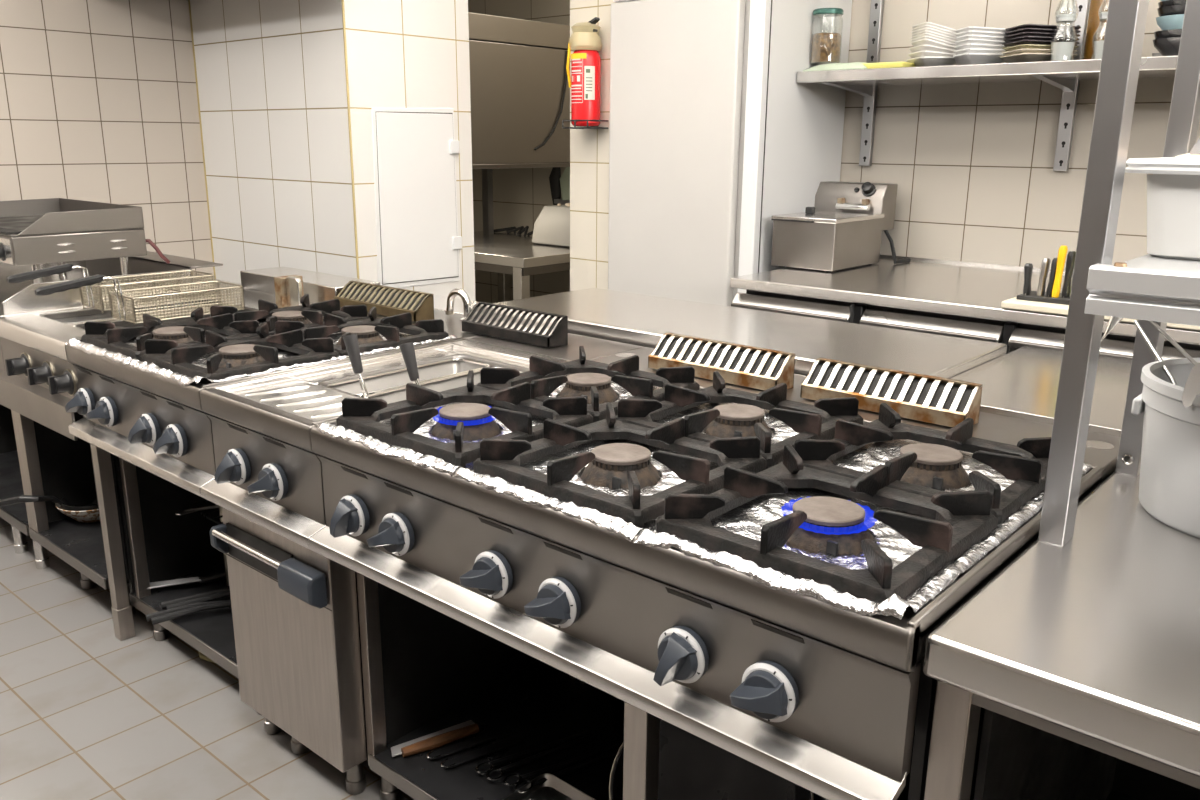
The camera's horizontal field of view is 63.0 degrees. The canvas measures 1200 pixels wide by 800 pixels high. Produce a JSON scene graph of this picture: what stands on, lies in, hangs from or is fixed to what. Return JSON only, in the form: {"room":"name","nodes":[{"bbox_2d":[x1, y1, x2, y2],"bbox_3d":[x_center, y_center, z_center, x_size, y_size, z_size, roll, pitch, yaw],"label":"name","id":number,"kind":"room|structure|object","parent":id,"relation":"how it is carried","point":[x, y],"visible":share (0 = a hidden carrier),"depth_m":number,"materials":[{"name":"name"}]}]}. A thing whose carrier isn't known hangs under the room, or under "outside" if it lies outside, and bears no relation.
{"room":"commercial kitchen","nodes":[
{"label":"commercial kitchen","id":0,"kind":"room"},
{"bbox_2d":[0,0,213,277],"bbox_3d":[-3.025,-0.747,2.996,0.141,2.660,5.100,13,19,39],"label":"wall","id":1,"kind":"structure","parent":0,"point":[99,102],"depth_m":3.97,"materials":[{"name":"tile"}]},
{"bbox_2d":[188,0,215,278],"bbox_3d":[-1.745,-1.086,4.305,0.006,2.660,0.008,13,19,39],"label":"trim","id":2,"kind":"structure","parent":1,"relation":"attached to","point":[188,0],"depth_m":4.28,"materials":[{"name":"beige tile"}]},
{"bbox_2d":[0,517,413,799],"bbox_3d":[-0.803,0.798,2.622,8.600,0.100,6.900,13,19,39],"label":"floor","id":3,"kind":"structure","parent":0,"point":[87,713],"depth_m":2.44,"materials":[{"name":"tile"}]},
{"bbox_2d":[0,251,240,568],"bbox_3d":[-1.904,-0.040,3.676,0.912,0.960,0.900,13,19,39],"label":"fryer","id":4,"kind":"object","parent":3,"relation":"on","point":[15,298],"visible":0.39,"depth_m":3.51,"materials":[{"name":"silver metal"}]},
{"bbox_2d":[0,451,28,525],"bbox_3d":[-1.909,0.252,3.766,0.892,0.006,0.845,13,19,39],"label":"shelf","id":5,"kind":"object","parent":4,"relation":"attached to","point":[11,485],"depth_m":3.52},
{"bbox_2d":[0,198,169,282],"bbox_3d":[-1.981,-0.552,3.517,0.738,0.298,0.529,13,19,39],"label":"griddle","id":6,"kind":"object","parent":4,"relation":"on","point":[33,232],"visible":0.92,"depth_m":3.31,"materials":[{"name":"metal"}]},
{"bbox_2d":[0,266,379,613],"bbox_3d":[-1.318,0.079,3.240,0.599,0.965,1.048,13,19,39],"label":"fryer","id":7,"kind":"object","parent":3,"relation":"on","point":[38,380],"visible":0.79,"depth_m":3.07,"materials":[{"name":"silver metal"}]},
{"bbox_2d":[38,517,107,579],"bbox_3d":[-1.326,0.378,3.312,0.565,0.006,0.913,13,19,39],"label":"shelf","id":8,"kind":"object","parent":7,"relation":"attached to","point":[80,544],"depth_m":3.05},
{"bbox_2d":[55,503,99,522],"bbox_3d":[-1.677,0.358,3.237,0.216,0.063,0.216,13,19,39],"label":"enamel bowl","id":9,"kind":"object","parent":7,"relation":"on","point":[89,516],"visible":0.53,"depth_m":3.15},
{"bbox_2d":[0,495,97,510],"bbox_3d":[-1.730,0.333,3.167,0.184,0.120,0.346,13,19,39],"label":"frying pan","id":10,"kind":"object","parent":9,"relation":"in","point":[65,504],"visible":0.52,"depth_m":3.12,"materials":[{"name":"grey"}]},
{"bbox_2d":[6,264,215,312],"bbox_3d":[-1.554,-0.370,3.126,0.170,0.153,0.605,13,19,39],"label":"basket","id":11,"kind":"object","parent":7,"relation":"on","point":[101,305],"visible":0.68,"depth_m":3.13,"materials":[{"name":"silver metal"}]},
{"bbox_2d":[34,274,244,323],"bbox_3d":[-1.381,-0.316,2.945,0.170,0.145,0.580,13,19,39],"label":"basket","id":12,"kind":"object","parent":7,"relation":"on","point":[131,316],"visible":0.92,"depth_m":2.97,"materials":[{"name":"silver metal"}]},
{"bbox_2d":[65,281,482,714],"bbox_3d":[-0.825,0.202,2.820,0.721,0.950,1.056,13,19,39],"label":"gas range","id":13,"kind":"object","parent":3,"relation":"on","point":[156,429],"visible":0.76,"depth_m":2.68,"materials":[{"name":"metal"}]},
{"bbox_2d":[81,307,258,360],"bbox_3d":[-1.141,-0.177,2.615,0.332,0.070,0.346,13,19,39],"label":"grate","id":14,"kind":"object","parent":13,"relation":"on","point":[102,334],"visible":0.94,"depth_m":2.59,"materials":[{"name":"metal"}]},
{"bbox_2d":[132,563,236,663],"bbox_3d":[-0.813,0.540,2.925,0.686,0.006,0.863,13,19,39],"label":"shelf","id":15,"kind":"object","parent":13,"relation":"attached to","point":[211,631],"depth_m":2.70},
{"bbox_2d":[147,571,225,588],"bbox_3d":[-1.120,0.521,2.888,0.432,0.030,0.037,-5,16,-19],"label":"spatula","id":16,"kind":"object","parent":13,"relation":"on","point":[220,575],"visible":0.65,"depth_m":2.85,"materials":[{"name":"silver plastic"}]},
{"bbox_2d":[67,316,339,364],"bbox_3d":[-1.030,-0.191,2.739,0.349,0.030,0.750,13,19,39],"label":"foil","id":17,"kind":"object","parent":13,"relation":"on","point":[74,342],"visible":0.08,"depth_m":2.50,"materials":[{"name":"white"}]},
{"bbox_2d":[141,322,339,383],"bbox_3d":[-0.879,-0.116,2.393,0.332,0.070,0.346,13,20,40],"label":"grate","id":18,"kind":"object","parent":13,"relation":"on","point":[159,352],"visible":1,"depth_m":2.35,"materials":[{"name":"metal"}]},
{"bbox_2d":[210,294,368,334],"bbox_3d":[-0.910,-0.243,2.869,0.332,0.070,0.346,13,19,39],"label":"grate","id":19,"kind":"object","parent":13,"relation":"on","point":[314,312],"visible":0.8,"depth_m":2.87,"materials":[{"name":"metal"}]},
{"bbox_2d":[127,332,456,385],"bbox_3d":[-0.767,-0.132,2.518,0.343,0.034,0.748,13,19,39],"label":"foil","id":20,"kind":"object","parent":13,"relation":"on","point":[182,379],"visible":0.3,"depth_m":2.34,"materials":[{"name":"white"}]},
{"bbox_2d":[273,307,448,358],"bbox_3d":[-0.648,-0.182,2.648,0.332,0.070,0.346,13,19,39],"label":"grate","id":21,"kind":"object","parent":13,"relation":"on","point":[390,327],"visible":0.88,"depth_m":2.63,"materials":[{"name":"metal"}]},
{"bbox_2d":[445,288,470,320],"bbox_3d":[-0.426,-0.292,2.967,0.121,0.095,0.048,13,19,39],"label":"water tap","id":22,"kind":"object","parent":13,"relation":"on","point":[453,293],"visible":0.88,"depth_m":2.95,"materials":[{"name":"silver metal"}]},
{"bbox_3d":[-0.698,0.539,2.872,0.350,0.021,0.500,13,19,39],"label":"baking tray","id":23,"kind":"object","parent":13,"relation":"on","visible":0},
{"bbox_2d":[146,600,230,624],"bbox_3d":[-1.061,0.573,2.702,0.353,0.032,0.048,-6,16,-21],"label":"tongs","id":24,"kind":"object","parent":23,"relation":"on","point":[166,615],"visible":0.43,"depth_m":2.67,"materials":[{"name":"silver metal"}]},
{"bbox_2d":[161,587,229,609],"bbox_3d":[-1.007,0.548,2.798,0.456,0.032,0.048,-6,16,-24],"label":"tongs","id":25,"kind":"object","parent":23,"relation":"on","point":[225,592],"visible":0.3,"depth_m":2.74,"materials":[{"name":"silver metal"}]},
{"bbox_2d":[200,302,642,794],"bbox_3d":[-0.419,0.297,2.478,0.511,0.950,1.061,13,19,39],"label":"fryer","id":26,"kind":"object","parent":3,"relation":"on","point":[296,624],"visible":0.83,"depth_m":2.10,"materials":[{"name":"metal"}]},
{"bbox_2d":[326,334,489,397],"bbox_3d":[-0.445,-0.060,2.335,0.162,0.266,0.420,13,19,39],"label":"basket","id":27,"kind":"object","parent":26,"relation":"in","point":[361,386],"visible":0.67,"depth_m":2.36,"materials":[{"name":"silver metal"}]},
{"bbox_2d":[317,354,528,397],"bbox_3d":[-0.399,0.016,2.318,0.299,0.146,0.444,13,19,39],"label":"basin","id":28,"kind":"object","parent":26,"relation":"in","point":[321,384],"depth_m":2.41,"materials":[{"name":"silver metal"}]},
{"bbox_2d":[364,342,521,403],"bbox_3d":[-0.344,-0.030,2.257,0.135,0.249,0.412,13,19,39],"label":"basket","id":29,"kind":"object","parent":26,"relation":"in","point":[407,350],"visible":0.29,"depth_m":2.22,"materials":[{"name":"silver metal"}]},
{"bbox_2d":[433,295,476,313],"bbox_3d":[-0.728,0.049,3.548,1.075,0.872,0.186,13,19,39],"label":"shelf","id":30,"kind":"object","parent":3,"relation":"on","point":[440,302],"visible":0.02,"depth_m":3.25,"materials":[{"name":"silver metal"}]},
{"bbox_2d":[468,12,569,233],"bbox_3d":[-0.628,-1.149,5.352,0.913,2.260,1.240,13,19,39],"label":"hood","id":31,"kind":"object","parent":3,"relation":"on","point":[520,89],"visible":0.34,"depth_m":4.83,"materials":[{"name":"grey"}]},
{"bbox_2d":[474,230,569,302],"bbox_3d":[-0.490,-0.468,5.540,1.220,0.850,1.020,13,19,39],"label":"table","id":32,"kind":"object","parent":3,"relation":"on","point":[504,253],"visible":0.28,"depth_m":4.91,"materials":[{"name":"metal"}]},
{"bbox_2d":[532,203,569,247],"bbox_3d":[-0.098,-0.959,5.319,0.379,0.215,0.419,13,19,39],"label":"appliance","id":33,"kind":"object","parent":32,"relation":"on","point":[552,225],"visible":0.24,"depth_m":5.20,"materials":[{"name":"grey"}]},
{"bbox_2d":[309,333,1119,799],"bbox_3d":[0.219,0.445,1.939,1.196,0.950,1.056,13,19,39],"label":"gas range","id":34,"kind":"object","parent":3,"relation":"on","point":[477,604],"visible":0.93,"depth_m":1.57,"materials":[{"name":"metal"}]},
{"bbox_2d":[391,720,478,756],"bbox_3d":[-0.360,0.738,2.133,0.201,0.026,0.051,-9,18,-33],"label":"knife","id":35,"kind":"object","parent":34,"relation":"on","point":[451,734],"visible":1,"depth_m":2.12,"materials":[{"name":"brown"}]},
{"bbox_2d":[336,370,592,468],"bbox_3d":[-0.257,0.029,1.868,0.355,0.070,0.346,13,19,39],"label":"grate","id":36,"kind":"object","parent":34,"relation":"on","point":[363,416],"visible":0.98,"depth_m":1.85,"materials":[{"name":"metal"}]},
{"bbox_2d":[427,726,510,759],"bbox_3d":[-0.286,0.744,2.125,0.197,0.009,0.029,-9,18,-33],"label":"tongs","id":37,"kind":"object","parent":34,"relation":"on","point":[503,731],"visible":1,"depth_m":2.12,"materials":[{"name":"black metal"}]},
{"bbox_2d":[441,734,525,768],"bbox_3d":[-0.252,0.752,2.096,0.197,0.009,0.029,-9,18,-33],"label":"tongs","id":38,"kind":"object","parent":34,"relation":"on","point":[517,739],"visible":1,"depth_m":2.09,"materials":[{"name":"black metal"}]},
{"bbox_2d":[317,374,661,476],"bbox_3d":[-0.146,0.017,1.993,0.390,0.026,0.749,13,19,39],"label":"foil","id":39,"kind":"object","parent":34,"relation":"on","point":[416,458],"visible":0.14,"depth_m":1.80,"materials":[{"name":"silver"}]},
{"bbox_2d":[475,730,594,780],"bbox_3d":[-0.138,0.752,2.094,0.274,0.012,0.064,-11,19,-36],"label":"tongs","id":40,"kind":"object","parent":34,"relation":"on","point":[570,741],"visible":1,"depth_m":2.08,"materials":[{"name":"silver metal"}]},
{"bbox_2d":[503,773,595,799],"bbox_3d":[-0.046,0.818,1.848,0.330,0.020,0.178,13,19,39],"label":"steel tray","id":41,"kind":"object","parent":34,"relation":"on","point":[554,788],"visible":1,"depth_m":1.97,"materials":[{"name":"grey"}]},
{"bbox_2d":[504,744,619,792],"bbox_3d":[-0.075,0.763,2.046,0.274,0.017,0.064,-11,19,-36],"label":"tongs","id":42,"kind":"object","parent":34,"relation":"on","point":[596,756],"visible":0.98,"depth_m":2.04,"materials":[{"name":"silver metal"}]},
{"bbox_2d":[476,346,699,422],"bbox_3d":[-0.026,-0.037,2.123,0.355,0.070,0.346,13,19,39],"label":"grate","id":43,"kind":"object","parent":34,"relation":"on","point":[545,376],"visible":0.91,"depth_m":2.12,"materials":[{"name":"metal"}]},
{"bbox_2d":[473,403,766,527],"bbox_3d":[0.035,0.096,1.622,0.355,0.070,0.346,13,19,39],"label":"grate","id":44,"kind":"object","parent":34,"relation":"on","point":[502,458],"visible":0.99,"depth_m":1.59,"materials":[{"name":"metal"}]},
{"bbox_2d":[453,403,833,541],"bbox_3d":[0.147,0.085,1.746,0.380,0.025,0.750,13,19,39],"label":"foil","id":45,"kind":"object","parent":34,"relation":"on","point":[782,431],"visible":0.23,"depth_m":1.57,"materials":[{"name":"silver"}]},
{"bbox_2d":[375,661,914,799],"bbox_3d":[0.230,0.782,2.044,1.164,0.006,0.863,13,19,39],"label":"shelf","id":46,"kind":"object","parent":34,"relation":"attached to","point":[537,701],"depth_m":2.17,"materials":[{"name":"metal"}]},
{"bbox_2d":[609,719,813,799],"bbox_3d":[0.192,0.679,1.702,0.351,0.348,0.095,3,15,9],"label":"wok","id":47,"kind":"object","parent":34,"relation":"on","point":[691,767],"visible":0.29,"depth_m":1.73,"materials":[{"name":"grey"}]},
{"bbox_2d":[616,371,863,469],"bbox_3d":[0.265,0.030,1.877,0.355,0.070,0.346,13,19,39],"label":"grate","id":48,"kind":"object","parent":34,"relation":"on","point":[818,420],"visible":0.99,"depth_m":1.86,"materials":[{"name":"metal"}]},
{"bbox_2d":[656,444,997,601],"bbox_3d":[0.322,0.163,1.380,0.355,0.070,0.346,13,20,40],"label":"grate","id":49,"kind":"object","parent":34,"relation":"on","point":[962,518],"visible":1,"depth_m":1.32,"materials":[{"name":"metal"}]},
{"bbox_2d":[633,439,1092,619],"bbox_3d":[0.438,0.145,1.498,0.387,0.042,0.750,13,19,39],"label":"foil","id":50,"kind":"object","parent":34,"relation":"on","point":[748,519],"visible":0.29,"depth_m":1.34,"materials":[{"name":"silver"}]},
{"bbox_2d":[794,403,1050,523],"bbox_3d":[0.552,0.097,1.635,0.355,0.070,0.346,13,19,39],"label":"grate","id":51,"kind":"object","parent":34,"relation":"on","point":[1026,463],"visible":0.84,"depth_m":1.61,"materials":[{"name":"metal"}]},
{"bbox_2d":[608,0,851,305],"bbox_3d":[0.495,-0.664,3.956,0.677,2.060,0.645,13,19,39],"label":"wall","id":52,"kind":"structure","parent":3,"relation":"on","point":[714,135],"depth_m":3.60,"materials":[{"name":"white"}]},
{"bbox_2d":[493,288,1006,378],"bbox_3d":[0.338,0.218,2.884,1.420,0.905,0.513,13,19,39],"label":"steel table","id":53,"kind":"object","parent":3,"relation":"on","point":[618,316],"visible":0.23,"depth_m":2.65,"materials":[{"name":"silver"}]},
{"bbox_2d":[730,254,1199,359],"bbox_3d":[1.706,0.190,2.900,2.592,0.972,0.915,13,19,39],"label":"countertop","id":54,"kind":"structure","parent":3,"relation":"on","point":[960,299],"depth_m":3.01,"materials":[{"name":"silver metal"}]},
{"bbox_2d":[771,181,910,271],"bbox_3d":[0.877,-0.650,3.609,0.367,0.298,0.503,13,19,39],"label":"fryer","id":55,"kind":"object","parent":54,"relation":"on","point":[845,225],"visible":1,"depth_m":3.51,"materials":[{"name":"metal"}]},
{"bbox_2d":[1001,297,1199,330],"bbox_3d":[1.448,-0.222,2.547,0.715,0.020,0.238,13,19,39],"label":"cutting board","id":56,"kind":"object","parent":54,"relation":"on","point":[1013,303],"visible":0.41,"depth_m":2.62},
{"bbox_2d":[1016,291,1069,304],"bbox_3d":[1.250,-0.285,2.709,0.150,0.016,0.120,13,19,39],"label":"rack","id":57,"kind":"object","parent":56,"relation":"on","point":[1033,296],"visible":0.47,"depth_m":2.67,"materials":[{"name":"black plastic"}]},
{"bbox_2d":[1023,263,1032,294],"bbox_3d":[1.183,-0.329,2.707,0.021,0.097,0.028,13,19,39],"label":"knife","id":58,"kind":"object","parent":57,"relation":"in","point":[1028,267],"visible":0.98,"depth_m":2.70,"materials":[{"name":"black plastic"}]},
{"bbox_2d":[1037,258,1050,295],"bbox_3d":[1.216,-0.331,2.682,0.022,0.114,0.028,13,19,39],"label":"knife","id":59,"kind":"object","parent":57,"relation":"in","point":[1045,265],"visible":0.98,"depth_m":2.67,"materials":[{"name":"grey"}]},
{"bbox_2d":[1052,245,1067,297],"bbox_3d":[1.243,-0.341,2.648,0.022,0.152,0.028,13,19,39],"label":"knife","id":60,"kind":"object","parent":57,"relation":"in","point":[1062,253],"visible":0.97,"depth_m":2.64,"materials":[{"name":"yellow plastic"}]},
{"bbox_2d":[1061,251,1075,297],"bbox_3d":[1.270,-0.334,2.651,0.021,0.137,0.028,13,19,39],"label":"knife","id":61,"kind":"object","parent":57,"relation":"in","point":[1071,255],"visible":0.9,"depth_m":2.64,"materials":[{"name":"black plastic"}]},
{"bbox_2d":[950,345,1131,436],"bbox_3d":[1.425,0.468,2.018,1.397,0.884,0.711,13,19,39],"label":"work table","id":62,"kind":"object","parent":3,"relation":"on","point":[1022,383],"visible":0.25,"depth_m":2.17,"materials":[{"name":"silver metal"}]},
{"bbox_2d":[923,472,1199,799],"bbox_3d":[1.151,0.704,1.175,1.256,0.857,0.942,13,19,39],"label":"countertop","id":63,"kind":"structure","parent":3,"relation":"on","point":[1081,657],"depth_m":1.16,"materials":[{"name":"silver"}]},
{"bbox_2d":[1038,0,1199,546],"bbox_3d":[1.173,-0.423,1.017,1.084,1.403,0.494,13,19,39],"label":"shelf","id":64,"kind":"object","parent":63,"relation":"on","point":[1146,288],"visible":0.97,"depth_m":1.28,"materials":[{"name":"silver metal"}]},
{"bbox_2d":[1125,153,1199,259],"bbox_3d":[1.021,-0.270,1.334,0.505,0.161,0.342,13,19,39],"label":"tub","id":65,"kind":"object","parent":64,"relation":"on","point":[1173,183],"visible":0.98,"depth_m":1.35,"materials":[{"name":"white"}]},
{"bbox_2d":[1131,358,1199,537],"bbox_3d":[0.981,0.076,1.446,0.344,0.212,0.344,13,19,39],"label":"bucket","id":66,"kind":"object","parent":63,"relation":"on","point":[1169,483],"visible":0.97,"depth_m":1.42,"materials":[{"name":"white plastic"}]},
{"bbox_2d":[1101,316,1196,365],"bbox_3d":[0.921,0.008,1.536,0.063,0.268,0.312,-7,17,-26],"label":"whisk","id":67,"kind":"object","parent":66,"relation":"in","point":[1113,321],"visible":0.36,"depth_m":1.58,"materials":[{"name":"grey"}]},
{"bbox_2d":[1133,320,1177,385],"bbox_3d":[0.909,0.017,1.531,0.012,0.252,0.222,-5,16,-19],"label":"skewer","id":68,"kind":"object","parent":66,"relation":"in","point":[1136,322],"visible":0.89,"depth_m":1.56,"materials":[{"name":"grey"}]},
{"bbox_2d":[1182,362,1199,406],"bbox_3d":[0.916,0.035,1.399,0.220,0.281,0.033,-4,16,-17],"label":"steel turner","id":69,"kind":"object","parent":66,"relation":"in","point":[1192,386],"visible":1,"depth_m":1.35,"materials":[{"name":"grey"}]},
{"bbox_2d":[190,0,475,300],"bbox_3d":[-1.137,-1.045,4.171,1.102,2.660,0.588,13,19,39],"label":"wall pillar","id":70,"kind":"structure","parent":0,"point":[271,75],"depth_m":3.84,"materials":[{"name":"tile"}]},
{"bbox_2d":[341,0,358,278],"bbox_3d":[-0.916,-0.893,3.607,0.008,2.660,0.008,13,19,39],"label":"trim","id":71,"kind":"structure","parent":70,"relation":"attached to","point":[342,1],"depth_m":3.59,"materials":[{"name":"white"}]},
{"bbox_2d":[372,108,461,287],"bbox_3d":[-0.718,-0.795,3.861,0.030,0.693,0.418,13,19,39],"label":"access panel","id":72,"kind":"object","parent":70,"relation":"attached to","point":[418,241],"visible":0.98,"depth_m":3.85,"materials":[{"name":"white paint"}]},
{"bbox_2d":[468,0,569,303],"bbox_3d":[-0.548,-1.582,6.204,3.600,2.660,0.150,13,19,39],"label":"wall","id":73,"kind":"structure","parent":0,"point":[520,195],"depth_m":6.11,"materials":[{"name":"tile"}]},
{"bbox_2d":[549,167,560,204],"bbox_3d":[-0.269,-1.249,5.838,0.090,0.310,0.044,13,19,39],"label":"cloth","id":74,"kind":"object","parent":73,"relation":"hanging from","point":[554,178],"visible":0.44,"depth_m":5.81,"materials":[{"name":"black fabric"}]},
{"bbox_2d":[554,199,569,203],"bbox_3d":[-0.098,-1.155,5.713,0.350,0.025,0.128,13,19,39],"label":"wall ledge","id":75,"kind":"object","parent":73,"relation":"attached to","point":[556,201],"visible":0.29,"depth_m":5.74,"materials":[{"name":"silver metal"}]},
{"bbox_2d":[560,167,569,199],"bbox_3d":[-0.117,-1.259,5.685,0.200,0.190,0.140,13,19,39],"label":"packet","id":76,"kind":"object","parent":75,"relation":"on","point":[565,178],"visible":0.2,"depth_m":5.67,"materials":[{"name":"green plastic"}]},
{"bbox_2d":[570,0,616,290],"bbox_3d":[0.465,-1.131,4.539,0.244,2.660,1.510,13,19,39],"label":"wall pier","id":77,"kind":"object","parent":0,"point":[589,148],"visible":0.11,"depth_m":4.02,"materials":[{"name":"tile"}]},
{"bbox_2d":[562,17,607,128],"bbox_3d":[-0.057,-1.282,3.852,0.143,0.413,0.133,13,19,39],"label":"fire extinguisher","id":78,"kind":"object","parent":77,"relation":"attached to","point":[585,43],"visible":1,"depth_m":3.81,"materials":[{"name":"red metal"}]},
{"bbox_2d":[955,38,1005,45],"bbox_3d":[1.274,-1.175,3.268,0.160,0.046,0.160,-1,15,-5],"label":"square bowl","id":79,"kind":"object","parent":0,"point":[965,41],"visible":0.29,"depth_m":3.19,"materials":[{"name":"white ceramic"}]},
{"bbox_2d":[955,43,1005,49],"bbox_3d":[1.273,-1.161,3.272,0.160,0.044,0.160,0,15,-4],"label":"square bowl","id":80,"kind":"object","parent":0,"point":[968,45],"visible":0.31,"depth_m":3.20,"materials":[{"name":"white ceramic"}]},
{"bbox_2d":[956,34,1005,40],"bbox_3d":[1.274,-1.187,3.265,0.160,0.046,0.160,0,15,-3],"label":"square bowl","id":81,"kind":"object","parent":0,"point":[971,36],"visible":0.29,"depth_m":3.19,"materials":[{"name":"white ceramic"}]},
{"bbox_2d":[840,0,1199,270],"bbox_3d":[2.302,-0.675,2.885,4.780,2.660,0.170,13,19,39],"label":"wall","id":82,"kind":"structure","parent":0,"point":[971,165],"depth_m":3.53,"materials":[{"name":"tile"}]},
{"bbox_2d":[796,0,1177,170],"bbox_3d":[1.777,-1.141,2.849,2.486,0.950,0.397,13,19,39],"label":"wall shelf","id":83,"kind":"object","parent":82,"relation":"attached to","point":[1066,75],"visible":0.95,"depth_m":3.30,"materials":[{"name":"metal"}]},
{"bbox_2d":[803,62,866,70],"bbox_3d":[0.894,-1.203,3.541,0.245,0.031,0.220,13,19,39],"label":"folded cloth","id":84,"kind":"object","parent":83,"relation":"on","point":[854,65],"visible":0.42,"depth_m":3.47,"materials":[{"name":"grey"}]},
{"bbox_2d":[811,8,843,64],"bbox_3d":[0.826,-1.323,3.565,0.110,0.188,0.110,13,19,39],"label":"storage jar","id":85,"kind":"object","parent":84,"relation":"on","point":[825,46],"visible":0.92,"depth_m":3.53,"materials":[{"name":"clear glass"}]},
{"bbox_2d":[862,62,914,68],"bbox_3d":[1.000,-1.163,3.414,0.170,0.021,0.110,13,19,39],"label":"cloth","id":86,"kind":"object","parent":83,"relation":"on","point":[883,64],"visible":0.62,"depth_m":3.36,"materials":[{"name":"yellow"}]},
{"bbox_2d":[907,56,955,66],"bbox_3d":[1.150,-1.158,3.369,0.148,0.036,0.148,0,15,-3],"label":"square bowl","id":87,"kind":"object","parent":83,"relation":"on","point":[925,60],"visible":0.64,"depth_m":3.31,"materials":[{"name":"white ceramic"}]},
{"bbox_2d":[908,51,955,57],"bbox_3d":[1.153,-1.172,3.366,0.148,0.045,0.148,0,15,-3],"label":"square bowl","id":88,"kind":"object","parent":87,"relation":"on","point":[918,53],"visible":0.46,"depth_m":3.30,"materials":[{"name":"white ceramic"}]},
{"bbox_2d":[909,44,955,52],"bbox_3d":[1.156,-1.187,3.362,0.147,0.054,0.148,-1,15,-4],"label":"square bowl","id":89,"kind":"object","parent":88,"relation":"on","point":[923,47],"visible":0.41,"depth_m":3.29,"materials":[{"name":"white ceramic"}]},
{"bbox_2d":[953,53,1004,64],"bbox_3d":[1.272,-1.135,3.279,0.160,0.040,0.160,0,15,-2],"label":"square bowl","id":90,"kind":"object","parent":83,"relation":"on","point":[965,58],"visible":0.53,"depth_m":3.22,"materials":[{"name":"white ceramic"}]},
{"bbox_2d":[1000,53,1077,62],"bbox_3d":[1.411,-1.097,3.163,0.184,0.030,0.184,-1,15,-5],"label":"square plate","id":91,"kind":"object","parent":83,"relation":"on","point":[1022,57],"visible":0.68,"depth_m":3.09,"materials":[{"name":"beige ceramic"}]},
{"bbox_2d":[1002,49,1077,55],"bbox_3d":[1.411,-1.109,3.160,0.184,0.030,0.184,0,15,-4],"label":"square plate","id":92,"kind":"object","parent":91,"relation":"on","point":[1018,51],"visible":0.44,"depth_m":3.08,"materials":[{"name":"beige ceramic"}]},
{"bbox_2d":[1002,44,1078,51],"bbox_3d":[1.411,-1.121,3.157,0.184,0.030,0.184,1,15,-4],"label":"square plate","id":93,"kind":"object","parent":92,"relation":"on","point":[1022,46],"visible":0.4,"depth_m":3.08,"materials":[{"name":"beige ceramic"}]},
{"bbox_2d":[1002,40,1078,46],"bbox_3d":[1.412,-1.133,3.153,0.184,0.030,0.184,1,15,-6],"label":"square plate","id":94,"kind":"object","parent":93,"relation":"on","point":[1039,42],"visible":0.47,"depth_m":3.07,"materials":[{"name":"grey ceramic"}]},
{"bbox_2d":[1004,36,1078,42],"bbox_3d":[1.412,-1.144,3.150,0.184,0.030,0.184,1,15,-3],"label":"square plate","id":95,"kind":"object","parent":94,"relation":"on","point":[1020,37],"visible":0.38,"depth_m":3.07,"materials":[{"name":"grey ceramic"}]},
{"bbox_2d":[1003,32,1079,39],"bbox_3d":[1.412,-1.155,3.147,0.184,0.030,0.184,1,15,-5],"label":"square plate","id":96,"kind":"object","parent":95,"relation":"on","point":[1043,34],"visible":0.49,"depth_m":3.06,"materials":[{"name":"grey ceramic"}]},
{"bbox_2d":[1005,28,1080,35],"bbox_3d":[1.412,-1.166,3.144,0.184,0.030,0.184,1,15,-4],"label":"square plate","id":97,"kind":"object","parent":96,"relation":"on","point":[1023,29],"visible":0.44,"depth_m":3.06,"materials":[{"name":"grey ceramic"}]},
{"bbox_2d":[1005,24,1080,31],"bbox_3d":[1.412,-1.177,3.142,0.184,0.030,0.184,1,15,-3],"label":"square plate","id":98,"kind":"object","parent":97,"relation":"on","point":[1023,25],"visible":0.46,"depth_m":3.06,"materials":[{"name":"grey ceramic"}]},
{"bbox_2d":[1048,0,1078,60],"bbox_3d":[1.443,-1.176,3.031,0.079,0.249,0.080,-5,16,-20],"label":"mill","id":99,"kind":"object","parent":83,"relation":"on","point":[1062,50],"visible":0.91,"depth_m":3.03,"materials":[{"name":"white ceramic"}]},
{"bbox_2d":[1083,0,1108,58],"bbox_3d":[1.576,-1.221,3.078,0.068,0.314,0.068,13,19,39],"label":"bottle","id":100,"kind":"object","parent":83,"relation":"on","point":[1094,25],"visible":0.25,"depth_m":3.07,"materials":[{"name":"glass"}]},
{"bbox_2d":[1091,1,1107,58],"bbox_3d":[1.547,-1.159,2.969,0.079,0.249,0.080,-5,16,-20],"label":"mill","id":101,"kind":"object","parent":83,"relation":"on","point":[1098,45],"visible":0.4,"depth_m":2.98,"materials":[{"name":"white ceramic"}]},
{"bbox_2d":[1153,37,1180,55],"bbox_3d":[1.726,-1.041,2.906,0.156,0.058,0.156,13,19,39],"label":"round bowl","id":102,"kind":"object","parent":83,"relation":"on","point":[1164,46],"visible":0.37,"depth_m":2.88,"materials":[{"name":"black ceramic"}]},
{"bbox_2d":[1154,29,1181,38],"bbox_3d":[1.726,-1.062,2.901,0.156,0.058,0.156,13,19,39],"label":"round bowl","id":103,"kind":"object","parent":102,"relation":"on","point":[1173,32],"visible":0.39,"depth_m":2.86,"materials":[{"name":"black ceramic"}]},
{"bbox_2d":[1156,14,1183,29],"bbox_3d":[1.727,-1.101,2.890,0.156,0.058,0.156,13,19,39],"label":"round bowl","id":104,"kind":"object","parent":103,"relation":"on","point":[1168,22],"visible":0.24,"depth_m":2.86,"materials":[{"name":"blue ceramic"}]},
{"bbox_2d":[1157,4,1185,16],"bbox_3d":[1.727,-1.126,2.884,0.156,0.058,0.156,13,19,39],"label":"round bowl","id":105,"kind":"object","parent":104,"relation":"on","point":[1174,9],"visible":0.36,"depth_m":2.85,"materials":[{"name":"black ceramic"}]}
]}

